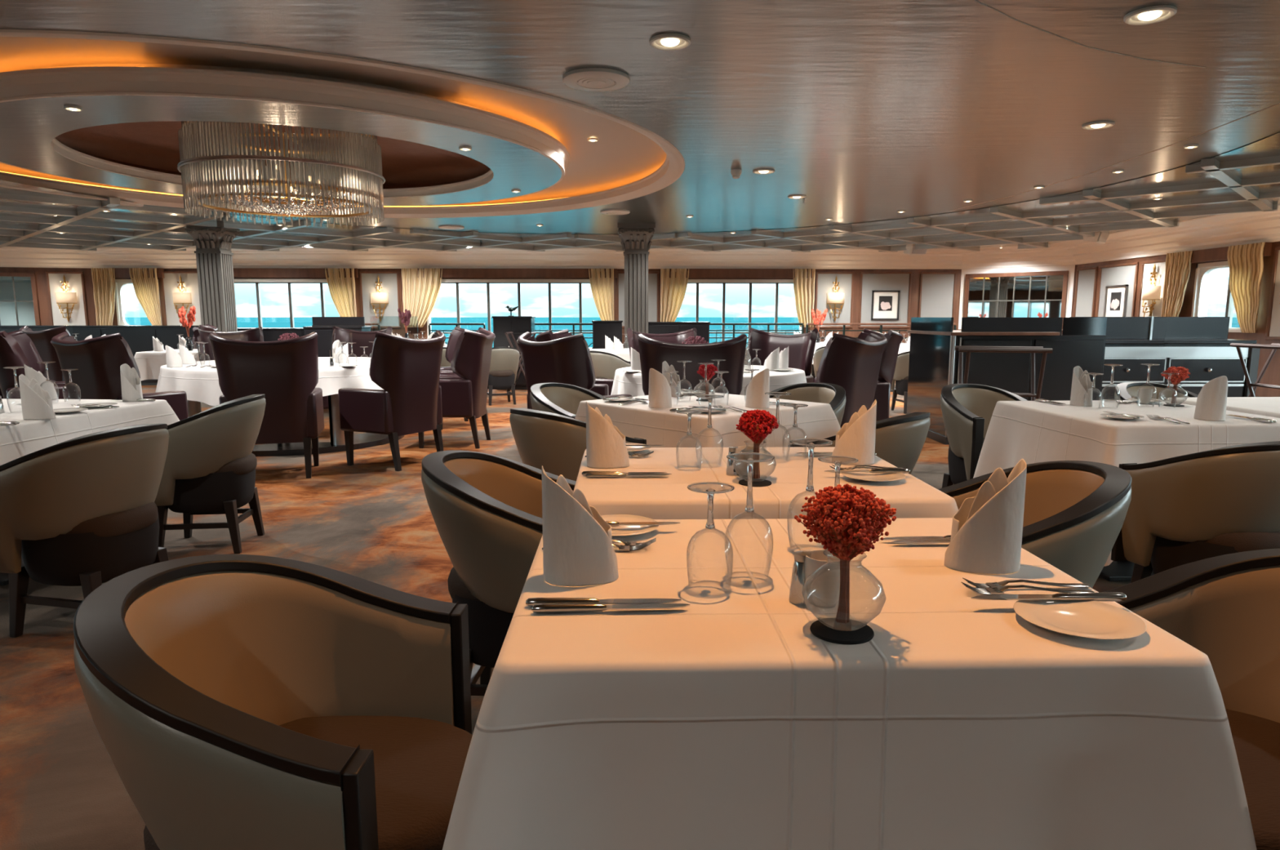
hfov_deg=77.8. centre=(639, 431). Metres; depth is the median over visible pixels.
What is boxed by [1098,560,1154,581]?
dining table
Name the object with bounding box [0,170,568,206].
led strip
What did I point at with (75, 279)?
trim
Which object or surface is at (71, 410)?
plate
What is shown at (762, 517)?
bowl
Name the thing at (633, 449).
plate
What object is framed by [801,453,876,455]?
table knife
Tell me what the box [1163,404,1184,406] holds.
coaster
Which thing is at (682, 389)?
table knife
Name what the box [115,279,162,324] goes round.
window
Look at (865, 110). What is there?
ceiling
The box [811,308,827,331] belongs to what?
flower spray
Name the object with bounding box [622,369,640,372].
plate
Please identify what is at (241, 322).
sea
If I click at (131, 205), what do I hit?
diffuser
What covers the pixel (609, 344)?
folded napkin
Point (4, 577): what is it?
dining table
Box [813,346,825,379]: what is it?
tub chair
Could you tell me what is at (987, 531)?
folded napkin
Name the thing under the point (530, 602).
table knife
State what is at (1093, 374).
wine glass
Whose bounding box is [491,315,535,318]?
countertop
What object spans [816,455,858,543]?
wine glass
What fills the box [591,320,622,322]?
countertop
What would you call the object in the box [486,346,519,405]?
tub chair
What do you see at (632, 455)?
fork
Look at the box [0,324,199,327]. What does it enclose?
countertop
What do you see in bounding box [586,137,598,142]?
recessed light
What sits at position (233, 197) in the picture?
chandelier
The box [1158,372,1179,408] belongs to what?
wine glass
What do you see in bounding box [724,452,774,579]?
wine glass
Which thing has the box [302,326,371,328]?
countertop
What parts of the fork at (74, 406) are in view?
handle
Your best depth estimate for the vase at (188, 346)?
10.37 m
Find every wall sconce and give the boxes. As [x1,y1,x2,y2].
[55,275,77,320]
[172,275,191,317]
[370,275,388,320]
[826,275,844,321]
[1142,264,1160,316]
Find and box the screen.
[311,316,365,326]
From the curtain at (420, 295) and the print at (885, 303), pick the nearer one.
the curtain at (420, 295)
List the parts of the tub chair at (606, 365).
wooden rail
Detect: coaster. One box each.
[696,399,712,401]
[738,478,771,486]
[809,617,874,644]
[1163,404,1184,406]
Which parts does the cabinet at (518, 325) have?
door, door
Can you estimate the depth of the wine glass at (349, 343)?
7.12 m
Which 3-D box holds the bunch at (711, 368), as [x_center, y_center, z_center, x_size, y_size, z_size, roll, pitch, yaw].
[0.359,-0.267,4.210,0.117,0.183,0.118,0,8,-1]
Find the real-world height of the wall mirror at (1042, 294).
1.240 m
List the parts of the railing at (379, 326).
rail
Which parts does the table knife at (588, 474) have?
handle, blade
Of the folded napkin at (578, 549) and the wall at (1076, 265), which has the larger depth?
the wall at (1076, 265)
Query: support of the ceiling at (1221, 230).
attached to the wall at (1271, 375)
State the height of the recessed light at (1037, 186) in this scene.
0.024 m
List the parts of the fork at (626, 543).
handle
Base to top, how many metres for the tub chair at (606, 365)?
0.790 m
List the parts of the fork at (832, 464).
handle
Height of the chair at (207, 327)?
1.081 m
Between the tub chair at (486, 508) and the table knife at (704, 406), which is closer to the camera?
the tub chair at (486, 508)
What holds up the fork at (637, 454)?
on the tablecloth at (655, 496)
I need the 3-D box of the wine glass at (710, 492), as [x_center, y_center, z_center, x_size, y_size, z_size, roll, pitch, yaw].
[0.114,0.173,1.292,0.076,0.169,0.076,0,8,-1]
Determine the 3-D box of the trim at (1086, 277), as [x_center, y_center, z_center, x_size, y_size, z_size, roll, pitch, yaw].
[9.291,-2.733,16.584,0.035,1.360,0.720,0,8,-1]
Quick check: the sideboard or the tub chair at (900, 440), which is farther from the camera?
the sideboard
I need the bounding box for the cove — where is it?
[0,36,666,205]
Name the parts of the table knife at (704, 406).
handle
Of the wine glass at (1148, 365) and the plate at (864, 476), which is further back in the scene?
the wine glass at (1148, 365)
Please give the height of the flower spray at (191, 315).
0.434 m
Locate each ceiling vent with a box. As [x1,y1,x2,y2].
[120,201,143,206]
[438,225,464,229]
[562,67,629,91]
[600,208,630,214]
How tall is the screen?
0.170 m
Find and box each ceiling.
[0,0,1279,244]
[0,95,561,205]
[54,120,490,189]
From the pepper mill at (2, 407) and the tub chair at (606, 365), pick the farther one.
the tub chair at (606, 365)
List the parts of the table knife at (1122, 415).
handle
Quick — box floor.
[0,373,1261,849]
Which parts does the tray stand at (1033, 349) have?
leg frame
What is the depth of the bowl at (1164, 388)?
3.89 m
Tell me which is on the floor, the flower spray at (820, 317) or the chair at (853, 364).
the chair at (853, 364)
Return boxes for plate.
[53,407,88,413]
[76,402,117,407]
[339,364,358,367]
[600,514,658,536]
[608,396,635,401]
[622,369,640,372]
[626,442,651,452]
[680,390,705,394]
[690,407,724,413]
[773,368,793,371]
[841,468,906,481]
[1013,599,1146,639]
[1100,413,1144,419]
[1127,398,1164,402]
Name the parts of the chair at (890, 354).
arm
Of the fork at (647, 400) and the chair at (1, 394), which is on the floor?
the chair at (1, 394)
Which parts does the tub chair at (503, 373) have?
leg, seat, seat, wooden rail, leg, leg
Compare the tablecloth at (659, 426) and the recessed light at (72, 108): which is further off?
the recessed light at (72, 108)
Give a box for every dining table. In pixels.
[0,555,23,585]
[186,393,404,456]
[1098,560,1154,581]
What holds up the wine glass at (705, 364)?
on the tablecloth at (659, 426)
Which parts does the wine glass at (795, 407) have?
stem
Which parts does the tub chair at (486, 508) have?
seat, leg, seat, leg, wooden rail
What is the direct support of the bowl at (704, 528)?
on the wine glass at (710, 492)
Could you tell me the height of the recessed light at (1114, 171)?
0.024 m
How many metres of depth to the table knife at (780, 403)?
3.97 m
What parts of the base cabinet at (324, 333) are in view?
door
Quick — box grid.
[0,132,1279,248]
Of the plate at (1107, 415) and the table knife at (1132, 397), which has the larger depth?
the table knife at (1132, 397)
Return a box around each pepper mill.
[0,395,4,413]
[329,357,333,366]
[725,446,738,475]
[788,550,812,605]
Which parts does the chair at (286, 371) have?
arm, leg, leg, arm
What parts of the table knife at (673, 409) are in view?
handle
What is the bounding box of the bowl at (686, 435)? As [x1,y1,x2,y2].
[675,435,702,469]
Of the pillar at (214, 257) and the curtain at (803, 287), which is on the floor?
the pillar at (214, 257)
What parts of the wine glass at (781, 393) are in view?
stem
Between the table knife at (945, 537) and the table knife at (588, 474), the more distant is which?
the table knife at (588, 474)
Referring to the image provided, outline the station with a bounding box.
[906,317,1106,444]
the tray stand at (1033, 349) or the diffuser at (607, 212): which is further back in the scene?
the diffuser at (607, 212)
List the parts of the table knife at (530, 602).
handle, blade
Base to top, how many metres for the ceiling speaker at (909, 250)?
0.188 m
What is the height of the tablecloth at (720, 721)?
0.435 m
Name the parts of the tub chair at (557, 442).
wooden rail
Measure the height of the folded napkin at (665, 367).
0.194 m
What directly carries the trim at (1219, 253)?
attached to the wall at (1271, 375)
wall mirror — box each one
[0,271,40,324]
[963,270,1068,328]
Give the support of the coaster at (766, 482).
on the tablecloth at (655, 496)
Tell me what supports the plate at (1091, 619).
on the tablecloth at (720, 721)
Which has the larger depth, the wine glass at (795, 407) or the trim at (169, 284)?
the trim at (169, 284)
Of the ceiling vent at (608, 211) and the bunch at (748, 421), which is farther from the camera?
the ceiling vent at (608, 211)
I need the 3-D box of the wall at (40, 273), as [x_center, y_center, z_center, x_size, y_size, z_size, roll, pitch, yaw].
[-15.161,-2.713,17.618,5.396,2.725,1.574,0,8,-1]
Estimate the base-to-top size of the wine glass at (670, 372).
0.169 m
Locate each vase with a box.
[185,336,193,351]
[693,379,715,399]
[733,440,776,481]
[801,551,886,631]
[816,333,820,342]
[1160,383,1188,404]
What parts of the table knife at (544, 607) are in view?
handle, blade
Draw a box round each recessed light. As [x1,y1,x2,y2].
[63,105,82,111]
[458,146,471,151]
[511,189,520,192]
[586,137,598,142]
[649,33,690,50]
[752,168,774,173]
[787,195,805,199]
[963,199,972,202]
[1033,185,1044,188]
[1081,120,1115,129]
[1111,169,1124,173]
[1123,4,1177,25]
[1183,143,1198,148]
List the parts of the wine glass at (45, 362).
stem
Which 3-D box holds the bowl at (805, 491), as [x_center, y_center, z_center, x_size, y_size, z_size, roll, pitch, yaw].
[0.321,0.169,1.505,0.082,0.115,0.082,0,8,-1]
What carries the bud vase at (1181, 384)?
on the coaster at (1168, 405)
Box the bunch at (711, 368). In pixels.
[697,364,718,398]
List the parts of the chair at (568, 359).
arm, arm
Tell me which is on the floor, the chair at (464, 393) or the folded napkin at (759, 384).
the chair at (464, 393)
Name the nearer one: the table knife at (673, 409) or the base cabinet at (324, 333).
the table knife at (673, 409)
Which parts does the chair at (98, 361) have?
arm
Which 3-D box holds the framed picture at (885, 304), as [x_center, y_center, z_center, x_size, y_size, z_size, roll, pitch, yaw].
[5.733,-2.945,18.541,0.640,0.680,0.040,0,8,-1]
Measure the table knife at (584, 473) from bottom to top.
0.013 m
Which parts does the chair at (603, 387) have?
arm, arm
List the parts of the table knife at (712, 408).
handle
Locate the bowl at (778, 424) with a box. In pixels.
[763,423,790,460]
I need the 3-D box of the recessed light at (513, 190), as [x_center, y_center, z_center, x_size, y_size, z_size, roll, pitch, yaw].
[-1.470,-2.845,9.416,0.110,0.024,0.110,0,8,-1]
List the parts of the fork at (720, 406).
handle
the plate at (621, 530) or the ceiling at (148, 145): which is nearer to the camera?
the plate at (621, 530)
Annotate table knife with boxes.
[0,421,19,424]
[0,422,17,425]
[111,398,155,401]
[525,597,681,606]
[531,603,689,613]
[582,471,666,475]
[585,472,671,477]
[602,395,636,399]
[605,520,679,526]
[626,444,664,446]
[669,406,703,411]
[675,406,708,411]
[680,388,709,392]
[688,405,726,411]
[768,402,796,405]
[796,452,832,453]
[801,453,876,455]
[824,468,910,473]
[883,534,951,540]
[891,539,950,542]
[970,591,1127,601]
[1034,398,1061,404]
[1038,398,1065,404]
[1103,411,1140,419]
[1131,395,1164,401]
[1226,414,1272,423]
[1231,414,1276,422]
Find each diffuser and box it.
[120,204,134,206]
[577,76,614,88]
[607,212,622,213]
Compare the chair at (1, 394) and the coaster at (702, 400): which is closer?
the coaster at (702, 400)
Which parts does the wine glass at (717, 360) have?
stem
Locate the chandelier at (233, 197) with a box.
[177,120,385,226]
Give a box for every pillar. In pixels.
[183,222,239,332]
[617,222,655,348]
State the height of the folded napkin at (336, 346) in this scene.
0.194 m
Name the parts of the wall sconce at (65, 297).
lamp shade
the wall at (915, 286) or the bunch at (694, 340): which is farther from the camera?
the wall at (915, 286)
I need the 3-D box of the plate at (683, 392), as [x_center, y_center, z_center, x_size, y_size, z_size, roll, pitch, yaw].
[0.308,-0.220,4.541,0.168,0.012,0.168,0,8,-1]
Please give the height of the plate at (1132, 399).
0.012 m
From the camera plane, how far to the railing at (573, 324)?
17.41 m
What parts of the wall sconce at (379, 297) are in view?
lamp shade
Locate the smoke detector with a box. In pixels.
[730,168,742,178]
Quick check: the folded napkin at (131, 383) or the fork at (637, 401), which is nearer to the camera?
the fork at (637, 401)
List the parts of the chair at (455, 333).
arm, arm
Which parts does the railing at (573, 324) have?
rail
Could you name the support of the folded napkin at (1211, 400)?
on the tablecloth at (1033, 432)
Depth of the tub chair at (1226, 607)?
1.46 m
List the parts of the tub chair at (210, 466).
leg, leg, seat, wooden rail, leg, seat, leg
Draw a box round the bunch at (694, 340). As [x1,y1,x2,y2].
[681,335,708,343]
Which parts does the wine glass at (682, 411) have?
stem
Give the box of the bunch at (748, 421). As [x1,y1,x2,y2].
[735,408,778,479]
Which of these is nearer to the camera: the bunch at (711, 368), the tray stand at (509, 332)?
the bunch at (711, 368)
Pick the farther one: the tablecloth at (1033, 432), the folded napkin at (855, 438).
the tablecloth at (1033, 432)
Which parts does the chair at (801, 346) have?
arm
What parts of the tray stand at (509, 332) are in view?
leg frame, leg frame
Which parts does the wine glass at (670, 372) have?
stem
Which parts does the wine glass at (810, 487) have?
stem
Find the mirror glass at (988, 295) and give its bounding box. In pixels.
[967,275,1063,317]
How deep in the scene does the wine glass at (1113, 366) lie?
3.86 m
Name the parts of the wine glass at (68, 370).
stem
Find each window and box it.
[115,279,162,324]
[234,279,327,327]
[426,279,592,350]
[687,279,801,350]
[1191,261,1241,332]
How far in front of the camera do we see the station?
7.40 m
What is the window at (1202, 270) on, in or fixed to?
in the wall at (1271, 375)
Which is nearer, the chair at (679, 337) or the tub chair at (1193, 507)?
the tub chair at (1193, 507)
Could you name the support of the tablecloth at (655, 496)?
on the dining table
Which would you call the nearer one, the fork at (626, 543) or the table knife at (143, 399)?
the fork at (626, 543)
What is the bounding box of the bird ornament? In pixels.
[504,305,518,315]
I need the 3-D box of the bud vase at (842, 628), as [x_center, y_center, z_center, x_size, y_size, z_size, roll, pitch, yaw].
[0.288,0.224,1.124,0.116,0.103,0.116,0,8,-1]
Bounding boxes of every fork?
[71,404,112,408]
[76,404,119,407]
[542,541,650,551]
[585,452,650,457]
[612,537,656,546]
[618,400,648,404]
[621,400,648,405]
[627,450,653,455]
[712,404,745,412]
[717,404,747,411]
[829,465,876,470]
[831,464,902,469]
[960,582,1094,595]
[962,577,1090,588]
[1099,399,1128,403]
[1146,414,1180,423]
[1152,414,1190,424]
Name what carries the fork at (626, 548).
on the tablecloth at (720, 721)
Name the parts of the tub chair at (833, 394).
wooden rail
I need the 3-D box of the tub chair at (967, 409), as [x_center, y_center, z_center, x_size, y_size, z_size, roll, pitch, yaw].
[2.026,0.139,4.608,0.588,0.790,0.567,-3,9,-19]
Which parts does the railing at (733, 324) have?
post, rail, post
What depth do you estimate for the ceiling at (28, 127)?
6.38 m
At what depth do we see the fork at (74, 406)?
3.86 m
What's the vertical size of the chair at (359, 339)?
1.081 m
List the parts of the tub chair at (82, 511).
leg, wooden rail, seat, leg, seat, leg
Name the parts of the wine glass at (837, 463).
stem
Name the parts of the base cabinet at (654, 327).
door, door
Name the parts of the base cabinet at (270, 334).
door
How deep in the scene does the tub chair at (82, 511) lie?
2.87 m
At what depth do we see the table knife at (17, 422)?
3.27 m
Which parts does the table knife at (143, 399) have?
handle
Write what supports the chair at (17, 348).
on the floor
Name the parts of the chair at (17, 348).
arm, arm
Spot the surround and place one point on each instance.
(1071, 268)
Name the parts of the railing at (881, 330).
post, post, rail, post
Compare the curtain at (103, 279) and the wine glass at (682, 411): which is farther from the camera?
the curtain at (103, 279)
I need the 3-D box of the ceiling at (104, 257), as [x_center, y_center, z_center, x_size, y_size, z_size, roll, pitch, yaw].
[-4.219,-3.772,17.102,27.174,0.392,2.463,0,8,-1]
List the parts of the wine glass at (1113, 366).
stem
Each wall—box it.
[0,266,96,324]
[112,268,960,361]
[957,264,1077,329]
[1076,241,1279,396]
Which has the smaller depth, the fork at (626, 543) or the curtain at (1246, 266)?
the fork at (626, 543)
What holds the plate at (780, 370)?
on the tablecloth at (628, 383)
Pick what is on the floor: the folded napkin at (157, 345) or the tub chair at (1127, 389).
the tub chair at (1127, 389)
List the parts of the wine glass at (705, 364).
stem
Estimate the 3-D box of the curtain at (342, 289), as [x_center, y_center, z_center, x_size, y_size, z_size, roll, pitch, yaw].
[-6.853,-3.054,18.203,0.667,1.337,0.119,0,8,-1]
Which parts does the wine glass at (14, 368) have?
stem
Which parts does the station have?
glass, door, door, glass panel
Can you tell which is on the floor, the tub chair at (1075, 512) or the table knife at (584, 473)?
the tub chair at (1075, 512)
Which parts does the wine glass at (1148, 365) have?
stem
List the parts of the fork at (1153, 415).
handle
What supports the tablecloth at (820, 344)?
on the dining table
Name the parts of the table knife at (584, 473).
handle, blade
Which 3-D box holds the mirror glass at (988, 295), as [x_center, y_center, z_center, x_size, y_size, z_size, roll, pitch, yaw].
[8.372,-2.927,17.788,1.980,1.060,0.020,7,11,41]
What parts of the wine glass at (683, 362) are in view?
stem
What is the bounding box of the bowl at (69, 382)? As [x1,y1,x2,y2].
[62,382,80,401]
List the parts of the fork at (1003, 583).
handle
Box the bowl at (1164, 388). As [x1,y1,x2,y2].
[1158,387,1177,408]
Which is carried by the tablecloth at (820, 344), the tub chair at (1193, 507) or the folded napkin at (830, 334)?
the folded napkin at (830, 334)
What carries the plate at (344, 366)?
on the tablecloth at (200, 384)
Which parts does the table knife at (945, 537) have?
blade, handle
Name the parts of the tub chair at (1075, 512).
wooden rail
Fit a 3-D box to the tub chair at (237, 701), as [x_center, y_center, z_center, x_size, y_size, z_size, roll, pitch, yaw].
[-0.535,0.619,1.282,0.567,0.790,0.588,0,8,1]
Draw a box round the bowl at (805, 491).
[786,490,815,550]
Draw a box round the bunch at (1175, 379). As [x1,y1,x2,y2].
[1160,365,1190,403]
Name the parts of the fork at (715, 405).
handle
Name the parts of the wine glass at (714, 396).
stem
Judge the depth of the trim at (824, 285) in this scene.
18.51 m
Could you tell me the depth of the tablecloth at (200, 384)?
6.84 m
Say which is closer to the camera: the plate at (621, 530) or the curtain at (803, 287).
the plate at (621, 530)
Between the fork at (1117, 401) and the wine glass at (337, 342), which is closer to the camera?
the fork at (1117, 401)
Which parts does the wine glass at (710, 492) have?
stem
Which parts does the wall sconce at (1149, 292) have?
lamp shade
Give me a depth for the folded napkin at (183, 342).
10.65 m
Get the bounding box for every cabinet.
[0,324,199,385]
[237,327,304,341]
[302,326,371,356]
[491,315,535,389]
[591,320,622,348]
[648,321,710,342]
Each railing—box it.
[364,323,380,331]
[428,323,485,343]
[534,323,592,348]
[709,323,804,364]
[805,323,956,342]
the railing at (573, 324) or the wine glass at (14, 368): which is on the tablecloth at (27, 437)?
the wine glass at (14, 368)
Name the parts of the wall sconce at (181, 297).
lamp shade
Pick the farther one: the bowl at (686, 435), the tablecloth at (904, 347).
the tablecloth at (904, 347)
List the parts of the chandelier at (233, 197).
glass rod, glass rod, glass rod, glass rod, glass rod, glass rod, glass rod, glass rod, glass rod, glass rod, glass rod, glass rod, glass rod, glass rod, glass rod, glass rod, glass rod, glass rod, glass rod, glass rod, glass rod, glass rod, glass rod, glass rod, glass rod, glass rod, glass rod, glass rod, glass rod, glass rod, glass rod, glass rod, glass rod, glass rod, glass rod, glass rod, glass rod, glass rod, glass rod, glass rod, glass rod, glass rod, glass rod, glass rod, glass rod, glass rod, glass rod, glass rod, glass rod, glass rod, glass rod, glass rod, glass rod, glass rod, glass rod, glass rod, glass rod, glass rod, glass rod, glass rod, glass rod, glass rod, glass rod, glass rod, glass rod, glass rod, glass rod, glass rod, glass rod, glass rod, glass rod, glass rod, glass rod, glass rod, glass rod, glass rod, glass rod, glass rod, glass rod, glass rod, glass rod, glass rod, glass rod, glass rod, glass rod, glass rod, glass rod, glass rod, glass rod, glass rod, glass rod, glass rod, glass rod, glass rod, glass rod, glass rod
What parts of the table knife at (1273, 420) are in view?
handle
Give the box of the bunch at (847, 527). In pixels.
[794,484,896,623]
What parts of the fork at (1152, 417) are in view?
handle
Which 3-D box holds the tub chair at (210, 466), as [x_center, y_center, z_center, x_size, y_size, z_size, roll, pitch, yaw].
[-2.236,0.208,4.132,0.567,0.790,0.588,-1,8,-7]
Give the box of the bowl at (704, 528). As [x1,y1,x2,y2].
[686,528,733,589]
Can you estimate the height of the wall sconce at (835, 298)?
1.060 m
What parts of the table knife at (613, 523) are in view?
handle, blade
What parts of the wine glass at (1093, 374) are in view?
stem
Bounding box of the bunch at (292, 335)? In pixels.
[277,332,298,340]
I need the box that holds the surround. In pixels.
[958,264,1075,330]
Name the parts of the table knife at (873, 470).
blade, handle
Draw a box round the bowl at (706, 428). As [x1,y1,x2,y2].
[695,427,723,466]
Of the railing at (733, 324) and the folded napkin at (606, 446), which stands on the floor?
the railing at (733, 324)
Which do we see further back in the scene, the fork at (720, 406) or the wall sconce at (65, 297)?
the wall sconce at (65, 297)
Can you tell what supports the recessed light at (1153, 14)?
in the ceiling at (865, 110)
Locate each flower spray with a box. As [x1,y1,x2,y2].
[177,305,195,337]
[397,307,411,333]
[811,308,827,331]
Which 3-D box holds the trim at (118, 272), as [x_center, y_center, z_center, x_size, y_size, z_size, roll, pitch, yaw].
[-4.110,-3.629,18.250,16.170,0.218,0.100,0,8,-1]
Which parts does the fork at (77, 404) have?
handle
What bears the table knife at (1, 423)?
on the tablecloth at (27, 437)
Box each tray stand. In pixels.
[504,331,536,385]
[955,345,1053,400]
[1230,342,1279,396]
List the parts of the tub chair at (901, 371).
leg, seat, leg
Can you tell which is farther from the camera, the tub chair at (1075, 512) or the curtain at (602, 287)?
the curtain at (602, 287)
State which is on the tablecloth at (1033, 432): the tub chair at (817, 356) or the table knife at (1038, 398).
the table knife at (1038, 398)
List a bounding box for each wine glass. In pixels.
[3,366,25,412]
[36,361,58,400]
[60,368,80,401]
[195,342,204,364]
[200,342,209,365]
[337,342,347,364]
[347,342,357,363]
[663,370,678,402]
[675,409,702,469]
[676,360,692,400]
[686,481,734,589]
[695,394,724,466]
[697,362,713,404]
[710,359,725,395]
[713,371,728,405]
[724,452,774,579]
[744,368,759,401]
[763,391,791,460]
[782,403,808,457]
[786,437,833,550]
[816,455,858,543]
[1083,373,1103,407]
[1101,364,1122,408]
[1137,363,1159,406]
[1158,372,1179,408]
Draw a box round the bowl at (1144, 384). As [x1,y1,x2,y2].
[1137,383,1156,406]
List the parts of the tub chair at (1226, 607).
wooden rail, seat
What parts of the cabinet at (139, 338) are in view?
door, door, door, door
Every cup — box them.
[734,445,753,476]
[804,549,839,608]
[1137,388,1152,404]
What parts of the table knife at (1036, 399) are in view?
handle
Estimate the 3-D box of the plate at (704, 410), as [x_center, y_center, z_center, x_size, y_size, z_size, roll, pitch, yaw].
[0.319,-0.097,3.684,0.168,0.012,0.168,0,8,-1]
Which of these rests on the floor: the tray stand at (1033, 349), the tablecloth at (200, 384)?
the tray stand at (1033, 349)
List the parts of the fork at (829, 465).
handle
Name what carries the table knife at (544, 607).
on the tablecloth at (720, 721)
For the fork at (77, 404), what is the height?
0.015 m
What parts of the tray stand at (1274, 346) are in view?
leg frame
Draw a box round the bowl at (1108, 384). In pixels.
[1101,384,1120,408]
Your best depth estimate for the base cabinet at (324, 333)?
13.95 m
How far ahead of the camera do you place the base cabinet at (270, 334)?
14.96 m
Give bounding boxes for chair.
[0,329,69,399]
[0,380,54,398]
[0,423,168,637]
[19,325,70,381]
[50,331,188,420]
[73,554,472,849]
[154,393,266,553]
[191,324,217,349]
[192,326,263,360]
[208,331,324,478]
[332,325,392,357]
[337,329,446,471]
[417,328,495,448]
[421,449,576,695]
[440,326,485,429]
[440,346,451,366]
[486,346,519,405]
[509,408,646,480]
[516,331,631,408]
[529,382,605,418]
[535,328,613,395]
[589,350,631,378]
[626,327,697,365]
[637,333,746,395]
[746,328,818,382]
[769,382,845,426]
[788,411,929,474]
[813,328,903,421]
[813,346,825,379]
[816,331,888,427]
[890,351,909,413]
[937,460,1131,588]
[940,383,1027,488]
[1104,548,1279,849]
[1111,440,1279,582]
[1114,382,1198,400]
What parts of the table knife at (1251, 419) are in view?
blade, handle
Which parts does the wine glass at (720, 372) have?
stem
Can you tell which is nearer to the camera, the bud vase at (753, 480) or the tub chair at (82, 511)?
the bud vase at (753, 480)
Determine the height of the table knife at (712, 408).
0.013 m
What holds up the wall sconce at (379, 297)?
attached to the wall at (915, 286)
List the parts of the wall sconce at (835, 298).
lamp shade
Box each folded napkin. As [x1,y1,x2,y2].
[18,373,55,419]
[24,364,57,399]
[120,363,142,401]
[152,336,164,351]
[164,345,182,367]
[178,335,186,347]
[178,343,195,364]
[332,339,341,358]
[334,342,348,363]
[542,465,618,586]
[586,400,629,468]
[604,334,613,349]
[613,336,623,351]
[631,346,640,369]
[648,368,671,408]
[662,360,681,396]
[745,368,769,408]
[763,346,779,370]
[778,346,788,368]
[824,331,832,342]
[831,399,876,465]
[944,458,1026,573]
[1070,365,1093,406]
[1193,375,1227,421]
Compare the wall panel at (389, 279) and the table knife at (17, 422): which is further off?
the wall panel at (389, 279)
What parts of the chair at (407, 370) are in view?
leg, arm, leg, leg, arm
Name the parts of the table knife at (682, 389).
handle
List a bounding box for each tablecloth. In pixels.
[0,398,179,465]
[133,349,199,381]
[155,356,384,406]
[442,517,1257,849]
[573,446,958,519]
[575,391,840,447]
[590,348,630,361]
[610,364,806,395]
[812,342,826,364]
[897,342,910,354]
[973,400,1279,566]
[1165,396,1279,417]
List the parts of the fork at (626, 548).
handle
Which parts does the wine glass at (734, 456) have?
stem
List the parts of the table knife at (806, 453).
blade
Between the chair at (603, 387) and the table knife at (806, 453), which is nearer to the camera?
the table knife at (806, 453)
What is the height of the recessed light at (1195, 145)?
0.024 m
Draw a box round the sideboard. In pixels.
[1069,315,1260,399]
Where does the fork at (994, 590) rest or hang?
on the tablecloth at (720, 721)
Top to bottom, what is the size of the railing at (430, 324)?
1.055 m
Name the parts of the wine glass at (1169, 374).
stem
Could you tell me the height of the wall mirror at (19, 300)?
1.260 m
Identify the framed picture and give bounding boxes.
[871,290,900,319]
[1103,284,1128,316]
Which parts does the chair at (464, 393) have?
leg, arm, arm, leg, leg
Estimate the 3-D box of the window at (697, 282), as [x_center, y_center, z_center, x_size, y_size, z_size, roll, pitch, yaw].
[2.272,-2.728,18.619,3.100,1.630,0.210,0,8,-1]
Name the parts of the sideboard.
door, upstand panel, drawer, upstand panel, drawer, door, leg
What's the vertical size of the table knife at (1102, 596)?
0.013 m
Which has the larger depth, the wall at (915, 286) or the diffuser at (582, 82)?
the wall at (915, 286)
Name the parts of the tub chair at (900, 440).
wooden rail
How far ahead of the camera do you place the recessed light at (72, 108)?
5.66 m
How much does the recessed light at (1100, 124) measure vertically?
0.024 m
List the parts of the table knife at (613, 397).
handle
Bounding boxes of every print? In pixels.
[878,296,892,311]
[1110,292,1121,310]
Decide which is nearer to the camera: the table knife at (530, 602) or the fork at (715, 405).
the table knife at (530, 602)
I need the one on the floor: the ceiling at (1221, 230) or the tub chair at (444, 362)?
the tub chair at (444, 362)
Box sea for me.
[124,317,1239,347]
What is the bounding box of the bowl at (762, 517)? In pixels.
[724,511,773,579]
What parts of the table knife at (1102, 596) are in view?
blade, handle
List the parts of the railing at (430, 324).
post, rail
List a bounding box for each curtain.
[91,267,115,324]
[128,267,161,324]
[324,267,356,316]
[401,268,442,327]
[588,268,613,320]
[660,268,688,321]
[793,268,815,327]
[1160,250,1192,316]
[1226,241,1265,333]
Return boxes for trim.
[0,29,684,217]
[0,63,570,205]
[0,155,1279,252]
[44,271,88,324]
[51,137,493,197]
[113,267,812,278]
[160,271,201,324]
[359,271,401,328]
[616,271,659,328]
[813,271,853,328]
[857,271,911,328]
[918,271,956,328]
[951,102,1279,210]
[974,0,1206,67]
[1073,266,1097,316]
[1095,262,1138,316]
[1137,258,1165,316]
[1191,242,1272,262]
[1265,246,1279,340]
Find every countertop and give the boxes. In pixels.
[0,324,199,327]
[237,327,304,329]
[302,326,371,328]
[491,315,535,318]
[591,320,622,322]
[648,321,710,323]
[906,329,1060,335]
[1105,338,1257,343]
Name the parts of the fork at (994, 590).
handle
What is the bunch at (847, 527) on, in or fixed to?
in the bud vase at (842, 628)
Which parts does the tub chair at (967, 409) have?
leg, seat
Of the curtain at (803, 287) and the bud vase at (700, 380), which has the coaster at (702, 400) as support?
the bud vase at (700, 380)

